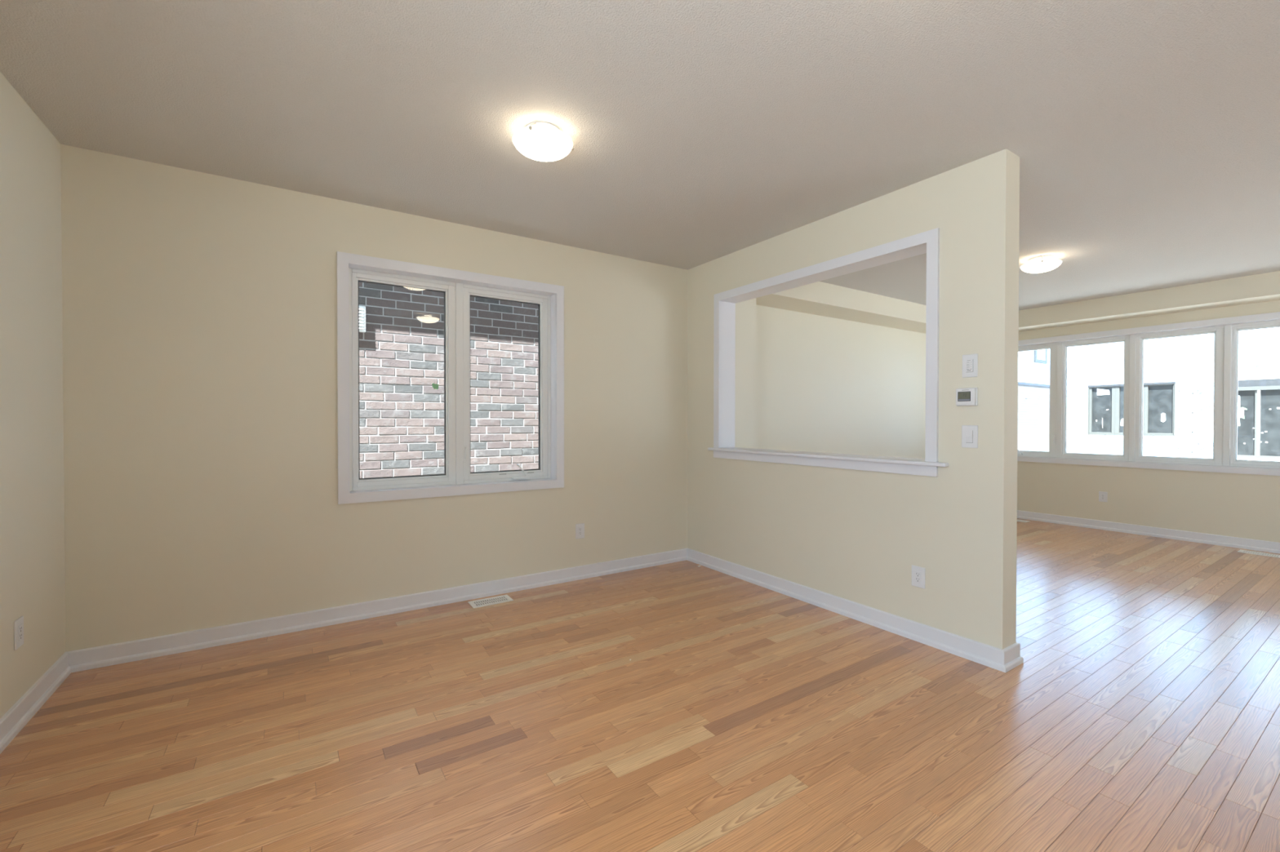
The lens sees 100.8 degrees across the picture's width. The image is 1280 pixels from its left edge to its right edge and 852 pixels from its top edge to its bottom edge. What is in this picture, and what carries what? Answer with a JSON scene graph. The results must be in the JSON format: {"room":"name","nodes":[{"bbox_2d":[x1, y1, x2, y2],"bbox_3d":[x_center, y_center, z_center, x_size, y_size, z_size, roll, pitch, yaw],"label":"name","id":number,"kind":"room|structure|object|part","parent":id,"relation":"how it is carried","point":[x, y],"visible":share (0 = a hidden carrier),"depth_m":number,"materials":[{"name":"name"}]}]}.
{"room":"empty living room","nodes":[
{"label":"empty living room","id":0,"kind":"room"},
{"bbox_2d":[0,71,65,718],"bbox_3d":[-1.087,-0.055,-0.259,0.120,2.740,7.120,0,1,-33],"label":"wall","id":1,"kind":"structure","parent":0,"point":[33,585],"depth_m":2.39,"materials":[{"name":"beige paint"}]},
{"bbox_2d":[13,616,23,650],"bbox_3d":[-2.679,0.892,2.285,0.009,0.124,0.082,0,1,-33],"label":"wall outlet","id":2,"kind":"object","parent":1,"relation":"attached to","point":[18,624],"visible":1,"depth_m":2.27,"materials":[{"name":"white plastic"}]},
{"bbox_2d":[17,623,22,641],"bbox_3d":[-2.677,0.892,2.286,0.004,0.067,0.034,0,1,-33],"label":"receptacle","id":3,"kind":"object","parent":2,"relation":"attached to","point":[20,625],"depth_m":2.29,"materials":[{"name":"grey plastic"}]},
{"bbox_2d":[0,652,71,754],"bbox_3d":[-1.060,1.261,-0.156,0.026,0.106,7.000,0,1,-33],"label":"baseboard","id":4,"kind":"structure","parent":1,"relation":"attached to","point":[19,715],"depth_m":2.36,"materials":[{"name":"white paint"}]},
{"bbox_2d":[60,144,925,652],"bbox_3d":[0.830,-0.109,5.384,9.527,2.740,0.200,0,1,-33],"label":"wall","id":5,"kind":"structure","parent":0,"point":[199,309],"depth_m":3.30,"materials":[{"name":"beige paint"}]},
{"bbox_2d":[66,547,687,672],"bbox_3d":[-1.266,1.221,3.883,4.122,0.106,0.026,0,1,-33],"label":"baseboard","id":6,"kind":"structure","parent":5,"relation":"attached to","point":[86,659],"depth_m":3.41,"materials":[{"name":"white paint"}]},
{"bbox_2d":[337,251,564,504],"bbox_3d":[-1.336,-0.313,3.933,1.597,1.629,0.197,0,1,-33],"label":"window","id":7,"kind":"structure","parent":5,"relation":"in","point":[458,286],"depth_m":3.92,"materials":[{"name":"white paint"}]},
{"bbox_3d":[-1.926,-0.309,3.438,0.066,1.629,0.018,0,1,-33],"label":"casing","id":8,"kind":"part","parent":7,"relation":"part of","materials":[{"name":"white paint"}]},
{"bbox_3d":[-1.674,-0.312,3.778,0.729,1.497,0.085,0,1,-33],"label":"frame","id":9,"kind":"part","parent":7,"relation":"part of","materials":[{"name":"white plastic"}]},
{"bbox_3d":[-1.672,-0.312,3.775,0.677,1.445,0.072,0,1,-33],"label":"fixed sash","id":10,"kind":"part","parent":7,"relation":"part of","materials":[{"name":"white plastic"}]},
{"bbox_2d":[431,383,439,389],"bbox_3d":[-1.499,-0.289,3.882,0.048,0.046,0.001,0,1,-33],"label":"scrap","id":11,"kind":"object","parent":7,"relation":"attached to","point":[435,386],"visible":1,"depth_m":3.88,"materials":[{"name":"green"}]},
{"bbox_3d":[-1.286,-1.094,3.851,1.465,0.066,0.018,0,1,-33],"label":"casing","id":12,"kind":"part","parent":7,"relation":"part of","materials":[{"name":"white paint"}]},
{"bbox_3d":[-1.287,0.469,3.866,1.465,0.066,0.018,0,1,-33],"label":"casing","id":13,"kind":"part","parent":7,"relation":"part of","materials":[{"name":"white paint"}]},
{"bbox_3d":[-1.309,0.207,3.967,0.024,0.123,0.026,0,1,-33],"label":"lock handle","id":14,"kind":"part","parent":7,"relation":"part of","materials":[{"name":"white plastic"}]},
{"bbox_3d":[-1.059,-0.315,4.180,0.678,1.445,0.069,0,1,-33],"label":"sash","id":15,"kind":"part","parent":7,"relation":"part of","materials":[{"name":"white plastic"}]},
{"bbox_3d":[-1.060,-0.315,4.182,0.730,1.497,0.085,0,1,-33],"label":"frame","id":16,"kind":"part","parent":7,"relation":"part of","materials":[{"name":"white plastic"}]},
{"bbox_3d":[-0.933,0.350,4.187,0.087,0.102,0.018,0,1,-33],"label":"crank arm","id":17,"kind":"part","parent":7,"relation":"part of","materials":[{"name":"white plastic"}]},
{"bbox_3d":[-0.647,-0.316,4.279,0.066,1.629,0.018,0,1,-33],"label":"casing","id":18,"kind":"part","parent":7,"relation":"part of","materials":[{"name":"white paint"}]},
{"bbox_2d":[575,523,584,539],"bbox_3d":[-0.497,0.873,4.396,0.082,0.124,0.009,0,1,-33],"label":"wall outlet","id":19,"kind":"object","parent":5,"relation":"attached to","point":[580,528],"visible":1,"depth_m":4.39,"materials":[{"name":"white plastic"}]},
{"bbox_2d":[578,527,582,535],"bbox_3d":[-0.496,0.873,4.394,0.034,0.067,0.004,0,1,-33],"label":"receptacle","id":20,"kind":"object","parent":19,"relation":"attached to","point":[580,528],"depth_m":4.39,"materials":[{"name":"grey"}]},
{"bbox_2d":[0,518,1279,851],"bbox_3d":[2.793,1.353,2.342,9.307,0.120,7.180,0,1,-33],"label":"floor","id":21,"kind":"structure","parent":0,"point":[683,706],"depth_m":2.22,"materials":[{"name":"brown wood"}]},
{"bbox_2d":[467,594,513,608],"bbox_3d":[-1.083,1.272,3.844,0.292,0.006,0.148,0,1,-33],"label":"floor vent","id":22,"kind":"object","parent":21,"relation":"in","point":[504,598],"visible":1,"depth_m":3.84,"materials":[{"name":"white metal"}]},
{"bbox_2d":[1017,519,1030,522],"bbox_3d":[4.968,1.246,7.014,0.148,0.006,0.292,0,1,-33],"label":"floor vent","id":23,"kind":"object","parent":21,"relation":"in","point":[1018,520],"visible":0.43,"depth_m":6.93,"materials":[{"name":"beige metal"}]},
{"bbox_2d":[1237,549,1279,558],"bbox_3d":[6.142,1.265,5.238,0.148,0.006,0.292,0,1,-33],"label":"floor vent","id":24,"kind":"object","parent":21,"relation":"in","point":[1240,550],"visible":1,"depth_m":5.24,"materials":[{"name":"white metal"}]},
{"bbox_2d":[0,0,1279,310],"bbox_3d":[2.789,-1.508,2.397,9.527,0.120,7.320,0,1,-33],"label":"ceiling","id":25,"kind":"structure","parent":0,"point":[1144,135],"depth_m":2.42,"materials":[{"name":"white paint"}]},
{"bbox_2d":[511,121,573,161],"bbox_3d":[-0.479,-1.394,2.612,0.297,0.117,0.298,0,1,-33],"label":"ceiling light","id":26,"kind":"object","parent":25,"relation":"attached to","point":[540,141],"visible":1,"depth_m":2.54,"materials":[{"name":"white glass"}]},
{"bbox_2d":[755,271,1279,333],"bbox_3d":[4.698,-1.348,3.608,4.608,0.220,7.000,0,1,-33],"label":"soffit","id":27,"kind":"structure","parent":25,"relation":"attached to","point":[1263,287],"depth_m":5.78,"materials":[{"name":"beige paint"}]},
{"bbox_2d":[1019,255,1062,273],"bbox_3d":[3.512,-1.411,4.643,0.297,0.117,0.302,0,1,-33],"label":"ceiling light","id":28,"kind":"object","parent":25,"relation":"attached to","point":[1042,264],"visible":1,"depth_m":4.57,"materials":[{"name":"white glass"}]},
{"bbox_3d":[3.513,-1.384,4.641,0.286,0.063,0.286,0,1,-33],"label":"lamp shade","id":29,"kind":"part","parent":28,"relation":"part of","materials":[{"name":"white glass"}]},
{"bbox_2d":[734,297,755,448],"bbox_3d":[0.831,-0.105,5.014,0.316,2.740,0.420,0,1,-33],"label":"wall","id":30,"kind":"structure","parent":0,"point":[745,311],"depth_m":4.85,"materials":[{"name":"beige paint"}]},
{"bbox_2d":[686,148,1019,672],"bbox_3d":[1.246,-0.094,3.926,0.187,2.740,2.695,0,1,-33],"label":"wall","id":31,"kind":"structure","parent":0,"point":[857,536],"depth_m":3.20,"materials":[{"name":"beige paint"}]},
{"bbox_2d":[707,227,948,476],"bbox_3d":[1.267,-0.432,3.910,0.247,1.436,2.046,0,1,-33],"label":"trim","id":32,"kind":"structure","parent":31,"relation":"attached to","point":[928,242],"depth_m":3.66,"materials":[{"name":"white paint"}]},
{"bbox_3d":[0.676,-0.482,4.650,0.018,1.351,0.066,0,1,-33],"label":"casing","id":33,"kind":"part","parent":32,"relation":"part of","materials":[{"name":"white paint"}]},
{"bbox_3d":[0.833,-0.440,4.737,0.018,1.436,0.038,0,1,-33],"label":"casing","id":34,"kind":"part","parent":32,"relation":"part of","materials":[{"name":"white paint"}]},
{"bbox_3d":[1.191,-1.117,3.862,0.018,0.066,1.805,0,1,-33],"label":"casing","id":35,"kind":"part","parent":32,"relation":"part of","materials":[{"name":"white paint"}]},
{"bbox_3d":[1.341,-1.117,3.960,0.018,0.066,1.805,0,1,-33],"label":"casing","id":36,"kind":"part","parent":32,"relation":"part of","materials":[{"name":"white paint"}]},
{"bbox_3d":[1.705,-0.466,3.087,0.018,1.351,0.066,0,1,-33],"label":"casing","id":37,"kind":"part","parent":32,"relation":"part of","materials":[{"name":"white paint"}]},
{"bbox_2d":[911,564,924,588],"bbox_3d":[1.665,0.903,3.168,0.009,0.124,0.082,0,1,-33],"label":"wall outlet","id":38,"kind":"object","parent":31,"relation":"attached to","point":[917,572],"visible":1,"depth_m":3.16,"materials":[{"name":"white plastic"}]},
{"bbox_2d":[915,570,920,583],"bbox_3d":[1.663,0.903,3.167,0.004,0.067,0.034,0,1,-33],"label":"receptacle","id":39,"kind":"object","parent":38,"relation":"attached to","point":[917,573],"depth_m":3.17,"materials":[{"name":"grey plastic"}]},
{"bbox_2d":[955,387,977,406],"bbox_3d":[1.804,-0.161,2.926,0.033,0.100,0.106,0,1,-33],"label":"thermostat","id":40,"kind":"object","parent":31,"relation":"attached to","point":[966,397],"visible":1,"depth_m":2.91,"materials":[{"name":"white plastic"}]},
{"bbox_2d":[961,425,977,448],"bbox_3d":[1.820,0.058,2.924,0.012,0.124,0.083,0,1,-33],"label":"light switch","id":41,"kind":"object","parent":31,"relation":"attached to","point":[969,433],"visible":1,"depth_m":2.92,"materials":[{"name":"white plastic"}]},
{"bbox_2d":[962,353,977,377],"bbox_3d":[1.819,-0.332,2.921,0.011,0.126,0.080,0,1,-33],"label":"switch","id":42,"kind":"object","parent":31,"relation":"attached to","point":[970,362],"visible":1,"depth_m":2.92,"materials":[{"name":"white plastic"}]},
{"bbox_2d":[1003,642,1023,672],"bbox_3d":[1.990,1.234,2.832,0.213,0.106,0.026,0,1,-33],"label":"baseboard","id":43,"kind":"structure","parent":31,"relation":"attached to","point":[1012,658],"depth_m":2.83,"materials":[{"name":"white paint"}]},
{"bbox_2d":[1017,300,1279,542],"bbox_3d":[6.738,-0.099,4.892,0.200,2.740,7.120,0,1,-33],"label":"wall","id":44,"kind":"structure","parent":0,"point":[1240,505],"depth_m":6.00,"materials":[{"name":"beige paint"}]},
{"bbox_2d":[1098,491,1107,502],"bbox_3d":[5.614,0.858,6.417,0.009,0.124,0.082,0,1,-33],"label":"wall outlet","id":45,"kind":"object","parent":44,"relation":"attached to","point":[1103,496],"visible":1,"depth_m":6.41,"materials":[{"name":"white plastic"}]},
{"bbox_2d":[1017,311,1279,475],"bbox_3d":[5.814,-0.329,6.245,0.183,1.629,3.032,0,1,-33],"label":"window","id":46,"kind":"structure","parent":44,"relation":"in","point":[1225,331],"depth_m":6.17,"materials":[{"name":"white paint"}]},
{"bbox_3d":[5.257,-0.339,7.176,0.069,1.445,0.679,0,1,-33],"label":"sash","id":47,"kind":"part","parent":46,"relation":"part of","materials":[{"name":"white plastic"}]},
{"bbox_3d":[5.258,-0.339,7.178,0.085,1.497,0.731,0,1,-33],"label":"frame","id":48,"kind":"part","parent":46,"relation":"part of","materials":[{"name":"white plastic"}]},
{"bbox_3d":[5.386,0.184,6.902,0.026,0.123,0.024,0,1,-33],"label":"lock handle","id":49,"kind":"part","parent":46,"relation":"part of","materials":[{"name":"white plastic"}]},
{"bbox_3d":[5.655,-0.333,6.574,0.085,1.497,0.705,0,1,-33],"label":"frame","id":50,"kind":"part","parent":46,"relation":"part of","materials":[{"name":"white plastic"}]},
{"bbox_3d":[5.653,-0.333,6.573,0.072,1.445,0.653,0,1,-33],"label":"fixed sash","id":51,"kind":"part","parent":46,"relation":"part of","materials":[{"name":"white glass"}]},
{"bbox_3d":[5.744,0.453,6.207,0.018,0.066,2.900,0,1,-33],"label":"casing","id":52,"kind":"part","parent":46,"relation":"part of","materials":[{"name":"white paint"}]},
{"bbox_3d":[5.746,-1.110,6.192,0.018,0.066,2.900,0,1,-33],"label":"casing","id":53,"kind":"part","parent":46,"relation":"part of","materials":[{"name":"white paint"}]},
{"bbox_3d":[6.059,-0.326,5.961,0.085,1.497,0.756,0,1,-33],"label":"frame","id":54,"kind":"part","parent":46,"relation":"part of","materials":[{"name":"white plastic"}]},
{"bbox_3d":[6.056,-0.326,5.959,0.072,1.445,0.704,0,1,-33],"label":"fixed sash","id":55,"kind":"part","parent":46,"relation":"part of","materials":[{"name":"white glass"}]},
{"bbox_3d":[6.238,0.198,5.608,0.026,0.123,0.024,0,1,-33],"label":"lock handle","id":56,"kind":"part","parent":46,"relation":"part of","materials":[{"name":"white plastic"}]},
{"bbox_3d":[6.459,-0.320,5.350,0.069,1.445,0.644,0,1,-33],"label":"sash","id":57,"kind":"part","parent":46,"relation":"part of","materials":[{"name":"white plastic"}]},
{"bbox_3d":[6.461,-0.320,5.351,0.085,1.497,0.696,0,1,-33],"label":"frame","id":58,"kind":"part","parent":46,"relation":"part of","materials":[{"name":"white plastic"}]},
{"bbox_2d":[1017,510,1279,553],"bbox_3d":[6.609,1.218,4.893,0.026,0.106,7.000,0,1,-33],"label":"baseboard","id":59,"kind":"structure","parent":44,"relation":"attached to","point":[1203,538],"depth_m":6.00,"materials":[{"name":"white paint"}]},
{"label":"outside","id":60,"kind":"structure","parent":0,"visible":0},
{"bbox_3d":[8.800,1.693,10.531,60.000,0.150,60.000,0,1,-33],"label":"ground","id":61,"kind":"structure","parent":60,"visible":0},
{"bbox_2d":[359,282,538,478],"bbox_3d":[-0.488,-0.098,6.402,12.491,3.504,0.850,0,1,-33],"label":"brick house","id":62,"kind":"structure","parent":61,"relation":"on","point":[402,330],"depth_m":5.16,"materials":[{"name":"multicoloured brick"}]},
{"bbox_2d":[359,306,365,333],"bbox_3d":[-2.623,-0.970,4.741,0.295,0.232,0.062,0,1,-33],"label":"wall vent","id":63,"kind":"object","parent":62,"relation":"attached to","point":[362,308],"depth_m":4.79,"materials":[{"name":"white ceramic"}]},
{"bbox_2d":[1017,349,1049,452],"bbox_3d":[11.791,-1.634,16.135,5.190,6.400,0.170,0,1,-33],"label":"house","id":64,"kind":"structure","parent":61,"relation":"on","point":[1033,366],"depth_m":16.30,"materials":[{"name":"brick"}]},
{"bbox_2d":[1066,327,1279,461],"bbox_3d":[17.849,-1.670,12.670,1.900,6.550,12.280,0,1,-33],"label":"house","id":65,"kind":"structure","parent":61,"relation":"on","point":[1179,371],"depth_m":15.29,"materials":[{"name":"grey"}]},
{"bbox_3d":[14.598,-0.492,16.719,0.070,1.490,0.640,0,1,-33],"label":"window sash","id":66,"kind":"part","parent":65,"relation":"part of","materials":[{"name":"grey"}]},
{"bbox_3d":[14.958,-0.487,16.172,0.070,1.490,0.670,0,1,-33],"label":"window sash","id":67,"kind":"part","parent":65,"relation":"part of","materials":[{"name":"grey"}]},
{"bbox_3d":[15.321,-0.481,15.621,0.070,1.490,0.650,0,1,-33],"label":"window sash","id":68,"kind":"part","parent":65,"relation":"part of","materials":[{"name":"grey plastic"}]},
{"bbox_3d":[16.595,-0.151,13.668,0.112,2.190,1.800,0,1,-33],"label":"patio door frame","id":69,"kind":"part","parent":65,"relation":"part of","materials":[{"name":"white"}]},
{"bbox_3d":[16.625,-0.078,13.688,0.010,1.735,1.760,0,1,-33],"label":"door glass","id":70,"kind":"part","parent":65,"relation":"part of","materials":[{"name":"glass"}]}
]}

